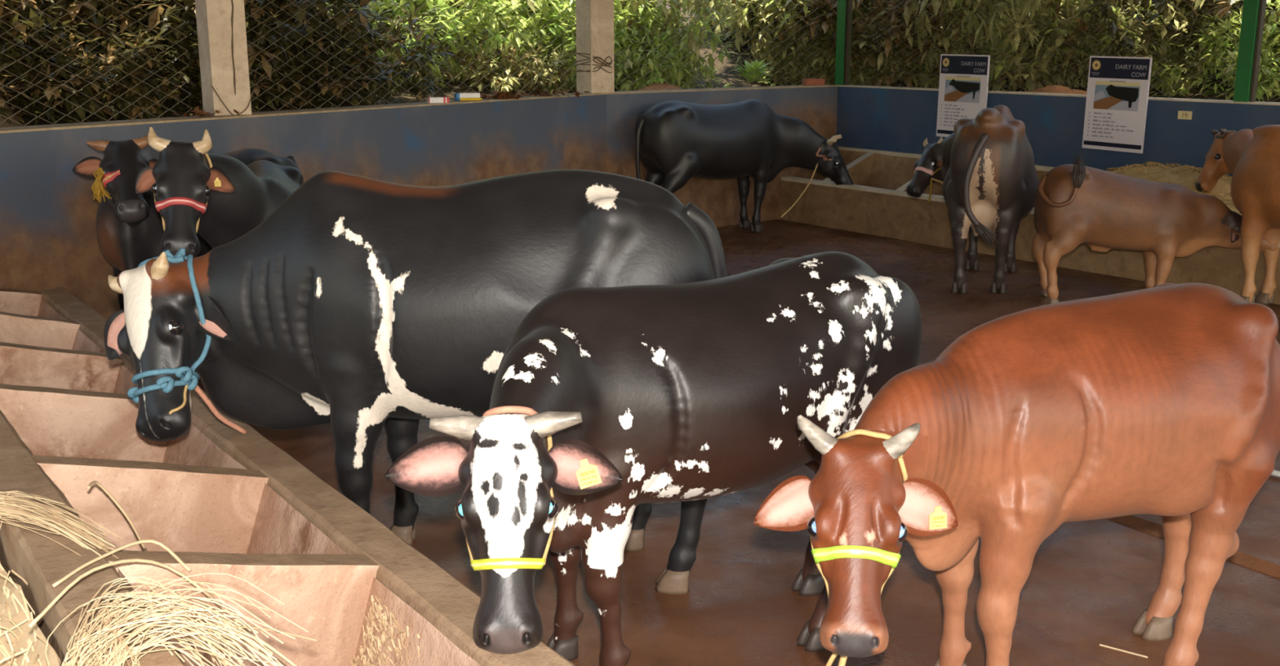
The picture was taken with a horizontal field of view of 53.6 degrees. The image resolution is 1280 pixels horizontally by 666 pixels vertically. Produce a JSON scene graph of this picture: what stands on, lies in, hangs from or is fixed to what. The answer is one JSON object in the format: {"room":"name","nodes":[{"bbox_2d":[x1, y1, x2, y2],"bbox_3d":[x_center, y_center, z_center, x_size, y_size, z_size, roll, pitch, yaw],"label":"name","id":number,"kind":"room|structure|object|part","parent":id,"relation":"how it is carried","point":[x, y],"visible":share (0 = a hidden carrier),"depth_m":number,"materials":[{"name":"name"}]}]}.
{"room":"farm building","nodes":[
{"label":"farm building","id":0,"kind":"room"},
{"bbox_2d":[0,92,607,319],"bbox_3d":[-3.194,-0.474,6.916,0.244,1.292,10.402,8,15,32],"label":"wall","id":1,"kind":"structure","parent":0,"point":[48,211],"depth_m":8.14,"materials":[{"name":"blue paint"}]},
{"bbox_2d":[0,0,192,125],"bbox_3d":[-4.112,-1.522,5.365,2.783,1.445,4.483,0,13,0],"label":"fence","id":2,"kind":"object","parent":1,"relation":"on","point":[20,0],"visible":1,"depth_m":7.10,"materials":[{"name":"metal"}]},
{"bbox_2d":[173,106,239,117],"bbox_3d":[-2.615,-1.328,7.610,0.378,0.065,0.249,-3,13,-12],"label":"dead leaves","id":3,"kind":"object","parent":1,"relation":"on","point":[196,109],"visible":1,"depth_m":7.60,"materials":[{"name":"brown plant"}]},
{"bbox_2d":[195,0,253,115],"bbox_3d":[-2.559,-2.337,7.657,0.257,2.010,0.249,-9,16,-34],"label":"concrete column","id":4,"kind":"structure","parent":1,"relation":"on","point":[220,24],"depth_m":7.72,"materials":[{"name":"paint"}]},
{"bbox_2d":[244,0,576,111],"bbox_3d":[-1.521,-2.432,9.282,1.963,1.445,2.888,0,13,0],"label":"fence","id":5,"kind":"object","parent":1,"relation":"on","point":[246,0],"visible":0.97,"depth_m":9.19,"materials":[{"name":"metal"}]},
{"bbox_2d":[426,97,448,103],"bbox_3d":[-1.479,-1.705,9.270,0.155,0.040,0.052,-7,15,-28],"label":"carton","id":6,"kind":"object","parent":1,"relation":"on","point":[432,100],"visible":1,"depth_m":9.25,"materials":[{"name":"white cardboard"}]},
{"bbox_2d":[453,93,479,101],"bbox_3d":[-1.312,-1.789,9.594,0.190,0.056,0.062,-7,15,-28],"label":"carton","id":7,"kind":"object","parent":1,"relation":"on","point":[456,95],"visible":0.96,"depth_m":9.56,"materials":[{"name":"white cardboard"}]},
{"bbox_2d":[458,97,483,101],"bbox_3d":[-1.269,-1.760,9.532,0.192,0.025,0.026,-7,15,-28],"label":"tube","id":8,"kind":"object","parent":1,"relation":"on","point":[476,98],"visible":1,"depth_m":9.52,"materials":[{"name":"plastic"}]},
{"bbox_2d":[477,90,533,99],"bbox_3d":[-1.078,-1.863,9.945,0.520,0.079,0.291,0,13,0],"label":"dead leaves","id":9,"kind":"object","parent":1,"relation":"on","point":[499,95],"visible":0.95,"depth_m":9.91,"materials":[{"name":"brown plant"}]},
{"bbox_2d":[494,87,590,97],"bbox_3d":[-0.782,-1.966,10.364,0.819,0.087,0.255,-1,13,-5],"label":"dead leaves","id":10,"kind":"object","parent":1,"relation":"on","point":[577,94],"visible":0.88,"depth_m":10.35,"materials":[{"name":"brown plant"}]},
{"bbox_2d":[606,84,838,226],"bbox_3d":[0.780,-1.683,12.120,2.956,1.292,0.244,-10,17,-38],"label":"wall","id":11,"kind":"structure","parent":0,"point":[815,105],"depth_m":12.01,"materials":[{"name":"paint"}]},
{"bbox_2d":[568,0,617,93],"bbox_3d":[-0.407,-3.081,10.850,0.421,2.006,0.336,0,13,0],"label":"concrete column","id":12,"kind":"structure","parent":11,"relation":"on","point":[595,64],"depth_m":10.90,"materials":[{"name":"paint"}]},
{"bbox_2d":[613,0,819,91],"bbox_3d":[0.781,-3.029,11.851,2.031,1.445,1.690,0,13,0],"label":"fence","id":13,"kind":"object","parent":11,"relation":"on","point":[646,0],"visible":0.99,"depth_m":11.89,"materials":[{"name":"metal"}]},
{"bbox_2d":[802,78,825,85],"bbox_3d":[1.747,-2.527,12.751,0.210,0.065,0.100,-5,14,-21],"label":"brick","id":14,"kind":"object","parent":11,"relation":"on","point":[807,82],"visible":1,"depth_m":12.71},
{"bbox_2d":[197,219,1279,665],"bbox_3d":[-1.537,1.205,2.622,19.100,0.035,23.500,-9,16,-34],"label":"floor","id":15,"kind":"structure","parent":0,"point":[1088,584],"depth_m":4.26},
{"bbox_2d":[0,562,59,665],"bbox_3d":[-1.654,0.931,2.513,0.900,0.549,2.300,-9,16,-34],"label":"straw","id":16,"kind":"object","parent":15,"relation":"on","point":[39,646],"visible":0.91,"depth_m":2.72,"materials":[{"name":"beige plant"}]},
{"bbox_2d":[72,134,299,310],"bbox_3d":[-2.433,-0.485,6.990,0.627,1.280,1.617,5,14,21],"label":"cow","id":17,"kind":"object","parent":15,"relation":"on","point":[129,227],"visible":0.42,"depth_m":6.42},
{"bbox_2d":[135,126,303,257],"bbox_3d":[-1.840,-0.335,6.090,0.645,1.396,1.902,-1,13,-5],"label":"cow","id":18,"kind":"object","parent":15,"relation":"on","point":[220,198],"visible":0.58,"depth_m":5.29},
{"bbox_2d":[0,286,575,665],"bbox_3d":[-1.631,0.543,4.025,0.936,0.626,6.430,-9,16,-34],"label":"trough","id":19,"kind":"object","parent":15,"relation":"on","point":[224,500],"visible":0.85,"depth_m":3.55,"materials":[{"name":"concrete"}]},
{"bbox_2d":[0,490,123,558],"bbox_3d":[-1.428,0.473,2.948,0.606,0.121,0.257,8,15,32],"label":"straw","id":20,"kind":"object","parent":19,"relation":"on","point":[14,504],"visible":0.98,"depth_m":2.97,"materials":[{"name":"beige plant"}]},
{"bbox_2d":[86,480,146,551],"bbox_3d":[-1.368,0.483,3.353,0.146,0.208,0.111,-2,13,-7],"label":"stalk","id":21,"kind":"object","parent":19,"relation":"in","point":[91,483],"visible":0.91,"depth_m":3.38,"materials":[{"name":"beige plant"}]},
{"bbox_2d":[51,539,191,587],"bbox_3d":[-1.168,0.529,2.814,0.099,0.083,0.316,11,17,39],"label":"stalk","id":22,"kind":"object","parent":19,"relation":"on","point":[172,553],"visible":1,"depth_m":2.85,"materials":[{"name":"beige plant"}]},
{"bbox_2d":[27,558,252,632],"bbox_3d":[-1.086,0.606,2.714,0.123,0.257,0.518,9,16,33],"label":"stalk","id":23,"kind":"object","parent":19,"relation":"on","point":[77,579],"visible":0.88,"depth_m":2.70,"materials":[{"name":"beige plant"}]},
{"bbox_2d":[44,573,316,665],"bbox_3d":[-0.876,0.603,2.418,0.468,0.151,0.521,-10,16,-35],"label":"straw","id":24,"kind":"object","parent":19,"relation":"on","point":[209,625],"visible":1,"depth_m":2.42,"materials":[{"name":"beige plant"}]},
{"bbox_2d":[211,613,297,665],"bbox_3d":[-0.688,0.765,2.671,0.415,0.366,0.042,2,13,8],"label":"stalk","id":25,"kind":"object","parent":19,"relation":"on","point":[282,656],"visible":0.66,"depth_m":2.67,"materials":[{"name":"beige plant"}]},
{"bbox_2d":[351,595,419,665],"bbox_3d":[-0.624,0.830,3.029,0.142,0.286,0.410,-9,16,-34],"label":"chaff","id":26,"kind":"object","parent":19,"relation":"in","point":[366,663],"visible":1,"depth_m":3.11,"materials":[{"name":"plant"}]},
{"bbox_2d":[103,168,727,595],"bbox_3d":[-0.748,0.128,4.211,2.088,1.345,0.721,1,13,2],"label":"cow","id":27,"kind":"object","parent":15,"relation":"on","point":[359,305],"visible":0.8,"depth_m":3.95},
{"bbox_2d":[383,251,922,665],"bbox_3d":[0.126,0.387,3.547,0.708,1.141,1.907,13,18,43],"label":"cow","id":28,"kind":"object","parent":15,"relation":"on","point":[606,402],"visible":0.91,"depth_m":3.28},
{"bbox_2d":[634,98,853,232],"bbox_3d":[0.905,-1.525,11.587,2.234,1.225,0.657,-7,15,-26],"label":"cow","id":29,"kind":"object","parent":15,"relation":"on","point":[676,141],"visible":0.84,"depth_m":11.28},
{"bbox_2d":[906,105,1039,293],"bbox_3d":[2.418,-1.037,9.351,1.012,1.288,1.649,5,14,19],"label":"cow","id":30,"kind":"object","parent":15,"relation":"on","point":[986,167],"visible":1,"depth_m":8.73},
{"bbox_2d":[974,222,1001,248],"bbox_3d":[2.366,-0.663,8.610,0.215,0.194,0.097,3,13,11],"label":"switch","id":31,"kind":"object","parent":30,"relation":"attached to","point":[980,229],"depth_m":8.60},
{"bbox_2d":[753,282,1279,665],"bbox_3d":[1.127,0.454,3.324,1.817,1.110,0.623,-9,16,-35],"label":"cow","id":32,"kind":"object","parent":15,"relation":"on","point":[1163,400],"visible":1,"depth_m":3.13},
{"bbox_2d":[780,146,1279,304],"bbox_3d":[4.505,-0.614,8.861,0.794,0.693,9.750,-9,16,-34],"label":"trough","id":33,"kind":"object","parent":15,"relation":"on","point":[878,202],"depth_m":11.22,"materials":[{"name":"concrete"}]},
{"bbox_2d":[1106,161,1241,215],"bbox_3d":[3.957,-1.044,9.602,0.774,0.472,1.773,-9,16,-33],"label":"heap","id":34,"kind":"object","parent":33,"relation":"on","point":[1184,175],"visible":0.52,"depth_m":9.39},
{"bbox_2d":[1099,644,1147,658],"bbox_3d":[1.415,0.931,3.707,0.136,0.007,0.005,9,16,35],"label":"stalk","id":35,"kind":"object","parent":15,"relation":"on","point":[1100,645],"visible":1,"depth_m":3.71,"materials":[{"name":"beige plant"}]},
{"bbox_2d":[1031,152,1277,304],"bbox_3d":[3.480,-0.732,8.638,1.649,1.016,0.484,-1,13,-4],"label":"cow","id":36,"kind":"object","parent":15,"relation":"on","point":[1076,203],"visible":0.91,"depth_m":8.45},
{"bbox_2d":[1070,152,1087,188],"bbox_3d":[2.889,-1.073,8.360,0.108,0.226,0.162,-1,13,-3],"label":"switch","id":37,"kind":"object","parent":36,"relation":"attached to","point":[1078,173],"depth_m":8.34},
{"bbox_2d":[1195,124,1279,304],"bbox_3d":[4.312,-0.763,8.367,0.661,1.200,2.075,-5,14,-20],"label":"cow","id":38,"kind":"object","parent":15,"relation":"on","point":[1252,157],"visible":1,"depth_m":8.38},
{"bbox_2d":[1271,469,1279,477],"bbox_3d":[2.256,0.475,5.632,0.035,0.024,3.041,-10,17,-38],"label":"pipe","id":39,"kind":"object","parent":15,"relation":"on","point":[1275,473],"visible":0.02,"depth_m":5.19,"materials":[{"name":"white plastic"}]},
{"bbox_2d":[835,84,1279,177],"bbox_3d":[5.811,-0.682,7.812,0.204,1.292,13.000,-9,16,-34],"label":"wall","id":40,"kind":"structure","parent":0,"point":[900,119],"depth_m":10.74,"materials":[{"name":"blue paint"}]},
{"bbox_2d":[835,0,853,84],"bbox_3d":[2.061,-3.495,12.633,0.102,2.006,0.131,-9,16,-34],"label":"steel post","id":41,"kind":"object","parent":40,"relation":"on","point":[844,18],"visible":1,"depth_m":12.73,"materials":[{"name":"green metal"}]},
{"bbox_3d":[2.093,-3.485,12.589,0.050,2.006,0.020,-9,16,-34],"label":"rail","id":42,"kind":"part","parent":41,"relation":"part of","materials":[{"name":"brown metal"}]},
{"bbox_2d":[936,53,990,137],"bbox_3d":[2.918,-2.139,11.471,0.014,0.745,0.560,-9,16,-34],"label":"poster","id":43,"kind":"object","parent":40,"relation":"attached to","point":[963,83],"visible":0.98,"depth_m":11.47,"materials":[{"name":"white paper"}]},
{"bbox_2d":[939,75,969,126],"bbox_3d":[2.902,-2.101,11.496,0.001,0.454,0.435,-9,16,-34],"label":"print","id":44,"kind":"object","parent":43,"relation":"attached to","point":[957,76],"depth_m":11.60},
{"bbox_2d":[944,76,981,102],"bbox_3d":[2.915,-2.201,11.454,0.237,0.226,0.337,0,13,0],"label":"picture","id":45,"kind":"object","parent":43,"relation":"attached to","point":[957,89],"depth_m":11.45},
{"bbox_2d":[856,0,1240,100],"bbox_3d":[3.330,-2.836,11.020,2.303,1.445,3.273,0,13,0],"label":"fence","id":46,"kind":"object","parent":40,"relation":"on","point":[869,0],"visible":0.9,"depth_m":10.93,"materials":[{"name":"metal"}]},
{"bbox_2d":[1081,56,1152,153],"bbox_3d":[3.833,-1.844,10.200,0.014,0.745,0.560,-9,17,-34],"label":"poster","id":47,"kind":"object","parent":40,"relation":"attached to","point":[1118,86],"visible":1,"depth_m":10.19,"materials":[{"name":"white paper"}]},
{"bbox_2d":[1087,80,1133,137],"bbox_3d":[3.813,-1.806,10.229,0.001,0.454,0.425,-9,17,-34],"label":"print","id":48,"kind":"object","parent":47,"relation":"attached to","point":[1094,120],"depth_m":10.30},
{"bbox_2d":[1093,80,1140,111],"bbox_3d":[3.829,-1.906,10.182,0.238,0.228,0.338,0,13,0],"label":"picture","id":49,"kind":"object","parent":47,"relation":"attached to","point":[1108,95],"depth_m":10.18},
{"bbox_2d":[1177,111,1192,119],"bbox_3d":[4.195,-1.677,9.753,0.013,0.062,0.110,-9,16,-34],"label":"number plate","id":50,"kind":"object","parent":40,"relation":"attached to","point":[1181,114],"visible":1,"depth_m":9.75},
{"bbox_2d":[1233,0,1266,102],"bbox_3d":[4.521,-2.705,9.234,0.102,2.006,0.131,-9,16,-34],"label":"steel post","id":51,"kind":"object","parent":40,"relation":"on","point":[1253,11],"visible":1,"depth_m":9.35,"materials":[{"name":"green metal"}]},
{"bbox_3d":[4.553,-2.695,9.190,0.050,2.006,0.020,-9,16,-34],"label":"rail","id":52,"kind":"part","parent":51,"relation":"part of","materials":[{"name":"brown metal"}]},
{"bbox_2d":[1260,0,1279,102],"bbox_3d":[5.922,-1.999,7.416,2.644,1.445,3.760,0,13,0],"label":"fence","id":53,"kind":"object","parent":40,"relation":"on","point":[1271,0],"visible":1,"depth_m":9.29,"materials":[{"name":"metal"}]},
{"label":"outside","id":54,"kind":"structure","parent":0,"visible":0},
{"bbox_2d":[13,0,1279,125],"bbox_3d":[-3.034,-6.116,16.994,58.612,5.601,41.818,-9,16,-34],"label":"hillside","id":55,"kind":"structure","parent":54,"point":[406,96],"depth_m":12.01,"materials":[{"name":"soil"}]},
{"bbox_2d":[0,98,22,127],"bbox_3d":[-4.152,-2.025,7.025,0.280,2.405,1.607,9,16,34],"label":"earth mound","id":56,"kind":"object","parent":55,"relation":"on","point":[5,124],"visible":0.2,"depth_m":7.56,"materials":[{"name":"red soil"}]},
{"bbox_2d":[0,44,36,124],"bbox_3d":[-4.348,-1.495,7.681,1.283,1.288,1.705,-6,14,-24],"label":"shrub","id":57,"kind":"object","parent":55,"relation":"on","point":[2,81],"visible":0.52,"depth_m":7.47,"materials":[{"name":"green plant"}]},
{"bbox_2d":[0,0,134,103],"bbox_3d":[-4.360,-1.867,7.935,1.899,1.603,1.985,3,14,14],"label":"shrub","id":58,"kind":"object","parent":55,"relation":"on","point":[18,4],"visible":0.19,"depth_m":7.99,"materials":[{"name":"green plant"}]},
{"bbox_2d":[4,0,164,99],"bbox_3d":[-4.262,-2.270,8.519,1.964,2.236,2.612,-2,13,-8],"label":"shrub","id":59,"kind":"object","parent":55,"relation":"on","point":[92,4],"visible":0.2,"depth_m":8.11,"materials":[{"name":"green plant"}]},
{"bbox_2d":[0,0,174,126],"bbox_3d":[-3.753,-1.642,8.065,1.365,1.539,1.815,1,13,5],"label":"shrub","id":60,"kind":"object","parent":55,"relation":"on","point":[13,51],"visible":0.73,"depth_m":7.79,"materials":[{"name":"green plant"}]},
{"bbox_3d":[-3.918,-1.440,8.133,0.678,1.055,0.400,5,14,20],"label":"stem","id":61,"kind":"part","parent":60,"relation":"part of","materials":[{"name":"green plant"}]},
{"bbox_2d":[51,7,130,62],"bbox_3d":[-5.072,-2.775,9.528,2.687,2.416,2.021,-7,15,-27],"label":"shrub","id":62,"kind":"object","parent":55,"relation":"on","point":[104,21],"visible":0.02,"depth_m":9.37,"materials":[{"name":"green plant"}]},
{"bbox_2d":[10,8,203,123],"bbox_3d":[-3.528,-1.558,8.441,1.187,1.185,1.578,1,13,6],"label":"shrub","id":63,"kind":"object","parent":55,"relation":"on","point":[131,96],"visible":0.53,"depth_m":8.20,"materials":[{"name":"green plant"}]},
{"bbox_3d":[-3.385,-1.395,8.459,0.589,0.812,0.348,5,14,21],"label":"stem","id":64,"kind":"part","parent":63,"relation":"part of","materials":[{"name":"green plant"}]},
{"bbox_2d":[115,0,155,37],"bbox_3d":[-4.225,-3.041,10.883,2.049,2.110,2.724,-9,16,-33],"label":"shrub","id":65,"kind":"object","parent":55,"relation":"on","point":[144,23],"visible":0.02,"depth_m":11.16,"materials":[{"name":"green plant"}]},
{"bbox_2d":[15,0,386,111],"bbox_3d":[-3.133,-2.256,9.053,2.658,2.009,1.999,0,13,0],"label":"shrub","id":66,"kind":"object","parent":55,"relation":"on","point":[282,28],"visible":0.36,"depth_m":8.80,"materials":[{"name":"green plant"}]},
{"bbox_3d":[-3.124,-2.040,9.352,0.586,1.377,0.992,4,14,16],"label":"stem","id":67,"kind":"part","parent":66,"relation":"part of","materials":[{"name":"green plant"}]},
{"bbox_2d":[150,1,315,115],"bbox_3d":[-3.016,-1.905,9.489,1.154,1.277,1.534,1,13,3],"label":"shrub","id":68,"kind":"object","parent":55,"relation":"on","point":[257,91],"visible":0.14,"depth_m":9.13,"materials":[{"name":"green plant"}]},
{"bbox_2d":[115,0,386,106],"bbox_3d":[-2.982,-2.418,10.031,2.218,1.676,1.668,7,15,27],"label":"shrub","id":69,"kind":"object","parent":55,"relation":"on","point":[370,26],"visible":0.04,"depth_m":9.63,"materials":[{"name":"green plant"}]},
{"bbox_2d":[245,0,453,111],"bbox_3d":[-2.262,-2.021,9.941,1.452,1.462,1.931,7,15,26],"label":"shrub","id":70,"kind":"object","parent":55,"relation":"on","point":[304,55],"visible":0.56,"depth_m":9.73,"materials":[{"name":"green plant"}]},
{"bbox_3d":[-2.416,-1.843,10.069,0.721,1.003,0.425,12,18,41],"label":"stem","id":71,"kind":"part","parent":70,"relation":"part of","materials":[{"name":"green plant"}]},
{"bbox_2d":[284,0,448,86],"bbox_3d":[-2.668,-2.675,11.193,1.742,1.787,2.410,-9,16,-35],"label":"shrub","id":72,"kind":"object","parent":55,"relation":"on","point":[375,6],"visible":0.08,"depth_m":10.72,"materials":[{"name":"green plant"}]},
{"bbox_2d":[352,0,568,90],"bbox_3d":[-2.122,-2.973,11.802,2.842,2.371,2.055,-1,13,-3],"label":"shrub","id":73,"kind":"object","parent":55,"relation":"on","point":[512,37],"visible":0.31,"depth_m":11.74,"materials":[{"name":"green plant"}]},
{"bbox_3d":[-2.157,-2.770,11.975,0.856,1.526,0.633,-3,13,-14],"label":"stem","id":74,"kind":"part","parent":73,"relation":"part of","materials":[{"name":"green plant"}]},
{"bbox_2d":[429,0,537,48],"bbox_3d":[-2.076,-3.563,13.230,2.138,2.079,3.649,10,16,36],"label":"shrub","id":75,"kind":"object","parent":55,"relation":"on","point":[451,3],"visible":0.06,"depth_m":13.31,"materials":[{"name":"green plant"}]},
{"bbox_2d":[400,30,576,94],"bbox_3d":[-1.351,-2.404,12.113,1.988,0.980,1.165,-2,13,-11],"label":"shrub","id":76,"kind":"object","parent":55,"relation":"on","point":[512,80],"visible":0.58,"depth_m":11.96,"materials":[{"name":"green plant"}]},
{"bbox_3d":[-1.175,-2.410,12.249,0.537,0.929,0.331,9,16,34],"label":"stem","id":77,"kind":"part","parent":76,"relation":"part of","materials":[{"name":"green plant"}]},
{"bbox_2d":[415,0,646,91],"bbox_3d":[-1.093,-3.071,12.699,2.621,2.057,1.895,-6,14,-24],"label":"shrub","id":78,"kind":"object","parent":55,"relation":"on","point":[570,10],"visible":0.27,"depth_m":12.28,"materials":[{"name":"green plant"}]},
{"bbox_3d":[-1.020,-2.850,12.655,0.789,1.324,0.584,-9,16,-35],"label":"stem","id":79,"kind":"part","parent":78,"relation":"part of","materials":[{"name":"green plant"}]},
{"bbox_2d":[515,0,678,93],"bbox_3d":[-0.565,-2.621,12.560,1.450,1.573,2.006,-12,18,-43],"label":"shrub","id":80,"kind":"object","parent":55,"relation":"on","point":[656,79],"visible":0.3,"depth_m":12.16,"materials":[{"name":"green plant"}]},
{"bbox_2d":[549,0,735,90],"bbox_3d":[0.034,-2.728,12.771,2.170,1.872,1.569,-7,15,-29],"label":"shrub","id":81,"kind":"object","parent":55,"relation":"on","point":[642,22],"visible":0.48,"depth_m":12.50,"materials":[{"name":"green plant"}]},
{"bbox_3d":[0.101,-2.530,12.744,0.653,1.205,0.483,-11,17,-40],"label":"stem","id":82,"kind":"part","parent":81,"relation":"part of","materials":[{"name":"green plant"}]},
{"bbox_2d":[570,0,744,88],"bbox_3d":[0.014,-3.171,13.152,2.106,1.852,1.767,5,14,19],"label":"shrub","id":83,"kind":"object","parent":55,"relation":"on","point":[713,4],"visible":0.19,"depth_m":12.85,"materials":[{"name":"green plant"}]},
{"bbox_2d":[637,83,684,90],"bbox_3d":[0.183,-2.317,11.996,0.748,0.104,0.386,-10,17,-38],"label":"earth mound","id":84,"kind":"object","parent":55,"relation":"on","point":[664,86],"visible":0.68,"depth_m":11.90,"materials":[{"name":"red soil"}]},
{"bbox_2d":[711,8,777,48],"bbox_3d":[2.001,-3.914,15.838,2.234,2.301,2.663,4,14,15],"label":"shrub","id":85,"kind":"object","parent":55,"relation":"on","point":[732,35],"visible":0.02,"depth_m":15.38,"materials":[{"name":"green plant"}]},
{"bbox_2d":[729,58,773,86],"bbox_3d":[1.107,-2.523,12.577,0.482,0.402,0.489,0,13,0],"label":"leafy plant","id":86,"kind":"object","parent":55,"relation":"on","point":[751,68],"visible":0.94,"depth_m":12.50,"materials":[{"name":"green plant"}]},
{"bbox_2d":[688,0,836,63],"bbox_3d":[1.623,-3.659,14.902,2.008,2.478,2.999,-3,13,-14],"label":"shrub","id":87,"kind":"object","parent":55,"relation":"on","point":[802,12],"visible":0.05,"depth_m":14.47,"materials":[{"name":"green plant"}]},
{"bbox_2d":[746,48,833,86],"bbox_3d":[1.675,-2.675,14.095,1.080,1.077,1.287,4,14,16],"label":"shrub","id":88,"kind":"object","parent":55,"relation":"on","point":[798,76],"visible":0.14,"depth_m":13.85,"materials":[{"name":"green plant"}]},
{"bbox_3d":[1.714,-2.519,13.930,0.576,0.847,0.254,-5,14,-19],"label":"stem","id":89,"kind":"part","parent":88,"relation":"part of","materials":[{"name":"green plant"}]},
{"bbox_2d":[724,0,889,85],"bbox_3d":[1.909,-3.326,14.217,2.155,2.025,1.808,-10,17,-38],"label":"shrub","id":90,"kind":"object","parent":55,"relation":"on","point":[789,24],"visible":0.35,"depth_m":13.75,"materials":[{"name":"green plant"}]},
{"bbox_2d":[718,0,911,85],"bbox_3d":[2.041,-3.329,14.279,2.443,2.040,2.050,1,13,3],"label":"shrub","id":91,"kind":"object","parent":55,"relation":"on","point":[740,23],"visible":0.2,"depth_m":13.79,"materials":[{"name":"green plant"}]},
{"bbox_2d":[743,38,897,85],"bbox_3d":[2.122,-2.826,14.206,2.098,1.071,1.230,0,13,1],"label":"shrub","id":92,"kind":"object","parent":55,"relation":"on","point":[828,82],"visible":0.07,"depth_m":13.82,"materials":[{"name":"green plant"}]},
{"bbox_2d":[746,0,937,84],"bbox_3d":[2.499,-3.656,14.900,2.599,2.613,3.594,-6,14,-24],"label":"shrub","id":93,"kind":"object","parent":55,"relation":"on","point":[856,13],"visible":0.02,"depth_m":13.65,"materials":[{"name":"green plant"}]},
{"bbox_2d":[786,0,912,81],"bbox_3d":[2.485,-3.272,14.257,1.755,1.597,1.472,-6,14,-25],"label":"shrub","id":94,"kind":"object","parent":55,"relation":"on","point":[868,1],"visible":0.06,"depth_m":13.64,"materials":[{"name":"green plant"}]},
{"bbox_2d":[830,16,950,86],"bbox_3d":[2.734,-2.809,13.692,1.192,1.349,1.420,13,18,43],"label":"shrub","id":95,"kind":"object","parent":55,"relation":"on","point":[913,64],"visible":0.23,"depth_m":13.43,"materials":[{"name":"green plant"}]},
{"bbox_3d":[2.672,-2.621,13.518,0.636,1.061,0.280,2,13,8],"label":"stem","id":96,"kind":"part","parent":95,"relation":"part of","materials":[{"name":"green plant"}]},
{"bbox_2d":[795,0,1015,87],"bbox_3d":[3.011,-3.352,13.664,2.821,2.324,2.676,0,13,0],"label":"shrub","id":97,"kind":"object","parent":55,"relation":"on","point":[822,24],"visible":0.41,"depth_m":13.15,"materials":[{"name":"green plant"}]},
{"bbox_2d":[743,0,1076,88],"bbox_3d":[2.927,-3.169,13.771,3.947,1.928,2.313,10,17,38],"label":"shrub","id":98,"kind":"object","parent":55,"relation":"on","point":[926,82],"visible":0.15,"depth_m":12.96,"materials":[{"name":"green plant"}]},
{"bbox_2d":[854,0,976,52],"bbox_3d":[3.495,-3.942,14.598,3.196,2.804,3.031,-11,17,-40],"label":"shrub","id":99,"kind":"object","parent":55,"relation":"on","point":[975,51],"visible":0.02,"depth_m":13.52,"materials":[{"name":"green plant"}]},
{"bbox_2d":[884,0,1134,73],"bbox_3d":[3.736,-3.497,13.436,2.564,2.619,4.375,-1,13,-6],"label":"shrub","id":100,"kind":"object","parent":55,"relation":"on","point":[911,4],"visible":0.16,"depth_m":12.60,"materials":[{"name":"green plant"}]},
{"bbox_2d":[920,0,1119,91],"bbox_3d":[3.691,-3.048,12.217,2.091,2.498,2.492,9,16,35],"label":"shrub","id":101,"kind":"object","parent":55,"relation":"on","point":[1019,6],"visible":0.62,"depth_m":11.85,"materials":[{"name":"green plant"}]},
{"bbox_3d":[3.745,-2.876,12.650,1.116,1.966,0.492,0,13,0],"label":"stem","id":102,"kind":"part","parent":101,"relation":"part of","materials":[{"name":"green plant"}]},
{"bbox_2d":[946,0,1149,71],"bbox_3d":[4.415,-3.095,12.766,2.703,2.055,1.955,1,13,5],"label":"shrub","id":103,"kind":"object","parent":55,"relation":"on","point":[965,30],"visible":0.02,"depth_m":12.47,"materials":[{"name":"green plant"}]},
{"bbox_2d":[1023,84,1086,94],"bbox_3d":[3.727,-2.122,11.173,0.393,0.135,0.978,-9,16,-34],"label":"earth mound","id":104,"kind":"object","parent":55,"relation":"on","point":[1061,89],"visible":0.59,"depth_m":11.13,"materials":[{"name":"red soil"}]},
{"bbox_2d":[1001,0,1215,91],"bbox_3d":[4.320,-2.554,12.132,1.366,1.415,2.330,-8,15,-30],"label":"shrub","id":105,"kind":"object","parent":55,"relation":"on","point":[1077,77],"visible":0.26,"depth_m":11.74,"materials":[{"name":"green plant"}]},
{"bbox_2d":[1011,0,1243,83],"bbox_3d":[4.859,-3.015,12.051,2.215,2.037,2.335,-3,13,-13],"label":"shrub","id":106,"kind":"object","parent":55,"relation":"on","point":[1139,1],"visible":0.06,"depth_m":11.45,"materials":[{"name":"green plant"}]},
{"bbox_2d":[1063,0,1223,88],"bbox_3d":[4.593,-2.490,11.718,1.488,1.396,1.249,-7,15,-27],"label":"shrub","id":107,"kind":"object","parent":55,"relation":"on","point":[1129,20],"visible":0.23,"depth_m":11.34,"materials":[{"name":"green plant"}]},
{"bbox_2d":[1075,0,1279,87],"bbox_3d":[5.136,-2.881,11.239,2.673,2.174,1.790,1,13,6],"label":"shrub","id":108,"kind":"object","parent":55,"relation":"on","point":[1158,3],"visible":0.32,"depth_m":11.04,"materials":[{"name":"green plant"}]},
{"bbox_2d":[1126,0,1264,97],"bbox_3d":[5.026,-2.406,11.339,1.350,1.444,1.609,5,14,21],"label":"shrub","id":109,"kind":"object","parent":55,"relation":"on","point":[1171,81],"visible":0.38,"depth_m":11.08,"materials":[{"name":"green plant"}]},
{"bbox_3d":[5.054,-2.200,11.132,0.720,1.137,0.317,-3,13,-14],"label":"stem","id":110,"kind":"part","parent":109,"relation":"part of","materials":[{"name":"green plant"}]},
{"bbox_2d":[1185,0,1279,87],"bbox_3d":[5.718,-2.736,10.941,2.602,1.892,1.742,-10,16,-36],"label":"shrub","id":111,"kind":"object","parent":55,"relation":"on","point":[1198,3],"visible":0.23,"depth_m":10.47,"materials":[{"name":"green plant"}]},
{"bbox_2d":[1188,0,1279,102],"bbox_3d":[5.223,-2.153,10.575,1.319,1.627,1.824,10,16,37],"label":"shrub","id":112,"kind":"object","parent":55,"relation":"on","point":[1265,54],"visible":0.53,"depth_m":10.50,"materials":[{"name":"green plant"}]},
{"bbox_3d":[5.297,-1.987,10.579,0.406,1.047,0.549,6,15,26],"label":"stem","id":113,"kind":"part","parent":112,"relation":"part of","materials":[{"name":"green plant"}]}
]}

